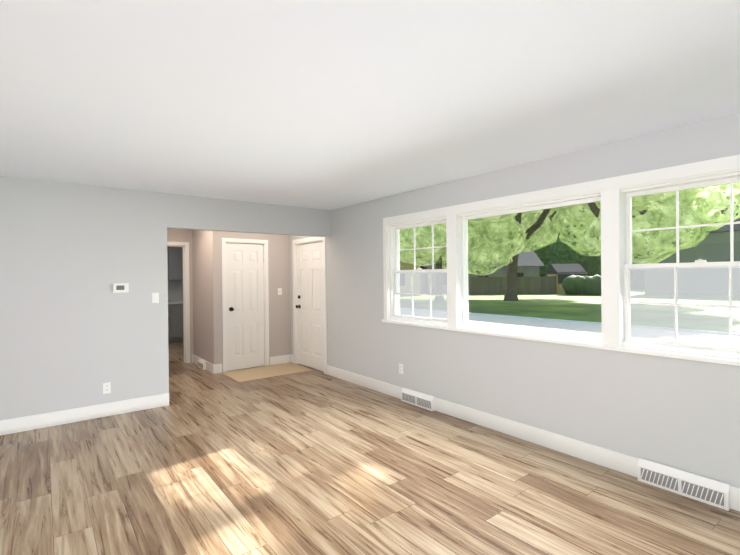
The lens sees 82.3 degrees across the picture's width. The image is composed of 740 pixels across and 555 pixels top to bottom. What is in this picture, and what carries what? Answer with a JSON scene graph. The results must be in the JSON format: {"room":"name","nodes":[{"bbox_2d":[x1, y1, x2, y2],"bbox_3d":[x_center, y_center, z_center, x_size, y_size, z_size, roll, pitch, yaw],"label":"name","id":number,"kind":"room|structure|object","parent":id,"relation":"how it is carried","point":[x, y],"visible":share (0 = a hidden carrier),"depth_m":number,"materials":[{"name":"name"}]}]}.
{"room":"empty living room","nodes":[
{"label":"empty living room","id":0,"kind":"room"},
{"bbox_2d":[0,176,329,420],"bbox_3d":[-2.861,0.256,4.536,5.700,2.440,0.120,-1,0,-38],"label":"wall","id":1,"kind":"structure","parent":0,"point":[76,331],"depth_m":4.42,"materials":[{"name":"grey paint"}]},
{"bbox_2d":[0,393,168,435],"bbox_3d":[-3.595,1.415,3.876,3.250,0.140,0.014,-1,0,-38],"label":"baseboard","id":2,"kind":"structure","parent":1,"relation":"attached to","point":[21,424],"depth_m":4.35,"materials":[{"name":"white wood"}]},
{"bbox_2d":[103,382,110,393],"bbox_3d":[-2.796,1.175,4.499,0.070,0.115,0.009,-1,0,-38],"label":"outlet","id":3,"kind":"object","parent":1,"relation":"attached to","point":[106,388],"visible":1,"depth_m":4.50,"materials":[{"name":"white plastic"}]},
{"bbox_2d":[113,283,128,292],"bbox_3d":[-2.690,0.114,4.574,0.150,0.100,0.030,-1,0,-38],"label":"thermostat","id":4,"kind":"object","parent":1,"relation":"attached to","point":[120,287],"visible":1,"depth_m":4.57,"materials":[{"name":"white plastic"}]},
{"bbox_2d":[152,293,158,302],"bbox_3d":[-2.423,0.231,4.787,0.070,0.115,0.020,-1,0,-38],"label":"switch plate","id":5,"kind":"object","parent":1,"relation":"attached to","point":[155,297],"visible":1,"depth_m":4.79,"materials":[{"name":"white plastic"}]},
{"bbox_2d":[168,281,182,300],"bbox_3d":[-5.446,0.267,9.493,3.700,2.440,0.120,-1,0,-38],"label":"wall","id":6,"kind":"structure","parent":0,"point":[175,290],"depth_m":10.05,"materials":[{"name":"grey paint"}]},
{"bbox_2d":[167,251,170,280],"bbox_3d":[-4.886,-0.319,9.619,0.484,0.800,0.350,-1,0,-38],"label":"upper cabinet","id":7,"kind":"object","parent":6,"relation":"attached to","point":[168,252],"depth_m":9.65,"materials":[{"name":"grey wood"}]},
{"bbox_2d":[167,247,182,280],"bbox_3d":[-4.504,-0.323,9.916,0.483,0.800,0.350,-1,0,-38],"label":"upper cabinet","id":8,"kind":"object","parent":6,"relation":"attached to","point":[176,252],"depth_m":9.74,"materials":[{"name":"grey wood"}]},
{"bbox_2d":[167,228,190,362],"bbox_3d":[-3.039,0.250,7.437,2.420,2.440,0.120,-1,0,-38],"label":"wall","id":9,"kind":"structure","parent":0,"point":[173,235],"depth_m":7.27,"materials":[{"name":"beige paint"}]},
{"bbox_2d":[167,241,189,362],"bbox_3d":[-3.487,0.437,7.088,0.852,2.076,0.154,-1,0,-38],"label":"door frame","id":10,"kind":"structure","parent":9,"relation":"attached to","point":[186,308],"depth_m":7.27,"materials":[{"name":"white wood"}]},
{"bbox_2d":[195,230,198,263],"bbox_3d":[-2.329,0.243,7.437,1.300,2.440,0.090,-1,0,-38],"label":"wall","id":11,"kind":"structure","parent":0,"point":[196,231],"depth_m":7.10,"materials":[{"name":"beige paint"}]},
{"bbox_2d":[191,230,210,362],"bbox_3d":[-2.705,0.248,6.975,0.140,2.440,0.960,-1,0,-38],"label":"wall","id":12,"kind":"structure","parent":0,"point":[205,281],"depth_m":6.92,"materials":[{"name":"beige paint"}]},
{"bbox_2d":[198,359,205,369],"bbox_3d":[-2.722,1.403,6.842,0.044,0.130,0.300,-1,0,-38],"label":"air vent","id":13,"kind":"object","parent":12,"relation":"in","point":[201,364],"visible":1,"depth_m":6.78,"materials":[{"name":"white plastic"}]},
{"bbox_2d":[192,354,219,373],"bbox_3d":[-2.714,1.398,6.894,0.055,0.140,1.129,-1,0,-38],"label":"baseboard","id":14,"kind":"structure","parent":12,"relation":"attached to","point":[213,368],"depth_m":6.59,"materials":[{"name":"white wood"}]},
{"bbox_2d":[211,231,290,371],"bbox_3d":[-1.912,0.240,6.900,1.300,2.440,0.120,-1,0,-38],"label":"wall","id":15,"kind":"structure","parent":0,"point":[278,245],"depth_m":7.04,"materials":[{"name":"beige paint"}]},
{"bbox_2d":[221,238,268,371],"bbox_3d":[-2.019,0.424,6.817,0.762,2.076,0.154,-1,0,-38],"label":"door frame","id":16,"kind":"structure","parent":15,"relation":"attached to","point":[264,243],"depth_m":6.78,"materials":[{"name":"white wood"}]},
{"bbox_2d":[226,243,264,370],"bbox_3d":[-1.974,0.459,6.768,0.626,1.988,0.107,-1,0,-38],"label":"closet door","id":17,"kind":"structure","parent":15,"relation":"in","point":[245,299],"depth_m":6.77,"materials":[{"name":"white wood"}]},
{"bbox_2d":[270,354,291,364],"bbox_3d":[-1.495,1.386,7.121,0.392,0.140,0.035,-1,0,-38],"label":"baseboard","id":18,"kind":"structure","parent":15,"relation":"attached to","point":[282,359],"depth_m":7.13,"materials":[{"name":"white wood"}]},
{"bbox_2d":[0,342,739,554],"bbox_3d":[-2.273,1.532,3.961,5.900,0.120,12.900,-1,0,-38],"label":"floor","id":19,"kind":"structure","parent":0,"point":[312,462],"depth_m":2.94,"materials":[{"name":"brown wood"}]},
{"bbox_2d":[168,303,170,342],"bbox_3d":[-4.796,1.041,9.524,0.484,0.880,0.600,-1,0,-38],"label":"base cabinet","id":20,"kind":"object","parent":19,"relation":"on","point":[169,304],"depth_m":9.41,"materials":[{"name":"grey"}]},
{"bbox_2d":[171,303,183,342],"bbox_3d":[-4.415,1.036,9.821,0.483,0.880,0.600,-1,0,-38],"label":"base cabinet","id":21,"kind":"object","parent":19,"relation":"on","point":[175,308],"depth_m":9.51,"materials":[{"name":"grey"}]},
{"bbox_2d":[221,363,311,381],"bbox_3d":[-1.593,1.455,6.557,1.160,0.006,0.765,-1,0,-38],"label":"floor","id":22,"kind":"structure","parent":19,"relation":"on","point":[255,373],"depth_m":6.50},
{"bbox_2d":[0,0,739,209],"bbox_3d":[-2.297,-1.028,3.954,5.900,0.120,12.900,-1,0,-38],"label":"ceiling","id":23,"kind":"structure","parent":0,"point":[326,104],"depth_m":2.20,"materials":[{"name":"white paint"}]},
{"bbox_2d":[290,112,739,487],"bbox_3d":[-0.035,0.226,5.706,0.200,2.440,12.900,-1,0,-38],"label":"wall","id":24,"kind":"structure","parent":0,"point":[681,414],"depth_m":3.54,"materials":[{"name":"grey paint"}]},
{"bbox_2d":[292,237,326,373],"bbox_3d":[-0.892,0.408,6.812,0.234,2.086,1.042,-1,0,-38],"label":"door frame","id":25,"kind":"structure","parent":24,"relation":"attached to","point":[296,242],"depth_m":7.10,"materials":[{"name":"white wood"}]},
{"bbox_2d":[296,242,323,371],"bbox_3d":[-0.955,0.450,6.757,0.116,1.988,0.886,-1,0,-38],"label":"front door","id":26,"kind":"structure","parent":24,"relation":"in","point":[309,306],"depth_m":6.77,"materials":[{"name":"white wood"}]},
{"bbox_2d":[399,363,402,373],"bbox_3d":[0.369,1.084,5.028,0.009,0.115,0.070,-1,0,-38],"label":"outlet","id":27,"kind":"object","parent":24,"relation":"attached to","point":[401,368],"visible":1,"depth_m":5.02,"materials":[{"name":"white plastic"}]},
{"bbox_2d":[401,387,434,410],"bbox_3d":[0.531,1.368,4.773,0.044,0.150,0.500,-1,0,-38],"label":"air vent","id":28,"kind":"object","parent":24,"relation":"in","point":[419,399],"visible":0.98,"depth_m":4.74,"materials":[{"name":"white plastic"}]},
{"bbox_2d":[327,365,739,511],"bbox_3d":[1.545,1.367,3.516,0.014,0.140,7.110,-1,0,-38],"label":"baseboard","id":29,"kind":"structure","parent":24,"relation":"attached to","point":[614,460],"depth_m":3.70,"materials":[{"name":"white wood"}]},
{"bbox_2d":[382,154,739,365],"bbox_3d":[1.406,-0.101,3.851,0.275,1.285,3.780,-1,0,-38],"label":"window unit","id":30,"kind":"structure","parent":24,"relation":"in","point":[691,309],"depth_m":3.15,"materials":[{"name":"white wood"}]},
{"bbox_2d":[638,458,729,510],"bbox_3d":[2.059,1.359,2.807,0.044,0.150,0.500,-1,0,-38],"label":"air vent","id":31,"kind":"object","parent":24,"relation":"in","point":[712,492],"visible":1,"depth_m":2.77,"materials":[{"name":"white plastic"}]},
{"label":"outside","id":32,"kind":"structure","parent":0,"visible":0},
{"bbox_2d":[468,293,601,322],"bbox_3d":[24.467,1.651,63.676,170.000,0.200,200.000,-1,0,-38],"label":"lawn","id":33,"kind":"structure","parent":32,"point":[523,308],"depth_m":26.20,"materials":[{"name":"green plant"}]},
{"bbox_2d":[400,257,424,269],"bbox_3d":[-0.460,-1.061,45.802,11.800,5.800,8.800,-1,0,1],"label":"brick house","id":34,"kind":"structure","parent":33,"relation":"on","point":[409,266],"depth_m":41.70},
{"bbox_2d":[400,211,530,275],"bbox_3d":[6.617,-3.708,33.330,10.344,11.127,10.986,-1,0,-38],"label":"tree","id":35,"kind":"object","parent":33,"relation":"on","point":[486,257],"depth_m":30.80,"materials":[{"name":"green plant"}]},
{"bbox_2d":[399,210,537,268],"bbox_3d":[5.407,-5.048,31.680,16.885,13.839,16.774,-1,0,-38],"label":"tree","id":36,"kind":"object","parent":33,"relation":"on","point":[424,231],"depth_m":28.74,"materials":[{"name":"green plant"}]},
{"bbox_2d":[420,246,543,276],"bbox_3d":[12.250,-0.993,49.503,12.800,5.400,8.800,-1,0,1],"label":"house","id":37,"kind":"structure","parent":33,"relation":"on","point":[526,263],"depth_m":45.47,"materials":[{"name":"grey"}]},
{"bbox_2d":[468,276,556,294],"bbox_3d":[13.765,0.787,42.461,9.720,1.850,0.120,-1,0,1],"label":"fence","id":38,"kind":"object","parent":33,"relation":"on","point":[475,284],"depth_m":42.42,"materials":[{"name":"wood"}]},
{"bbox_2d":[469,312,601,332],"bbox_3d":[-10.712,1.949,36.343,6.700,0.130,200.000,-1,0,-38],"label":"street","id":39,"kind":"structure","parent":33,"relation":"on","point":[544,322],"depth_m":17.20,"materials":[{"name":"concrete"}]},
{"bbox_2d":[545,264,587,293],"bbox_3d":[20.664,0.089,44.806,3.100,3.100,3.100,-1,0,-4],"label":"shed","id":40,"kind":"object","parent":33,"relation":"on","point":[572,269],"depth_m":43.86,"materials":[{"name":"grey"}]},
{"bbox_2d":[411,187,721,300],"bbox_3d":[11.897,-6.981,33.217,27.179,17.594,25.940,-1,0,-38],"label":"tree","id":41,"kind":"object","parent":33,"relation":"on","point":[543,235],"depth_m":31.47,"materials":[{"name":"green plant"}]},
{"bbox_2d":[562,274,600,294],"bbox_3d":[20.998,0.770,40.080,3.354,2.187,4.908,-1,0,-38],"label":"hedge","id":42,"kind":"object","parent":33,"relation":"on","point":[573,289],"depth_m":39.76,"materials":[{"name":"green plant"}]},
{"bbox_2d":[532,218,643,276],"bbox_3d":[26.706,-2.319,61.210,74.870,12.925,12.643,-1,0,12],"label":"tree","id":43,"kind":"object","parent":33,"relation":"on","point":[557,246],"depth_m":55.77,"materials":[{"name":"green plant"}]},
{"bbox_2d":[553,182,739,263],"bbox_3d":[12.505,-5.202,21.282,13.408,14.069,12.816,-1,0,-38],"label":"tree","id":44,"kind":"object","parent":33,"relation":"on","point":[662,202],"depth_m":18.88,"materials":[{"name":"green plant"}]},
{"bbox_2d":[644,201,739,262],"bbox_3d":[33.769,-2.771,38.987,9.800,8.600,12.800,-1,0,-38],"label":"house","id":45,"kind":"structure","parent":33,"relation":"on","point":[723,239],"depth_m":36.74,"materials":[{"name":"grey"}]}
]}

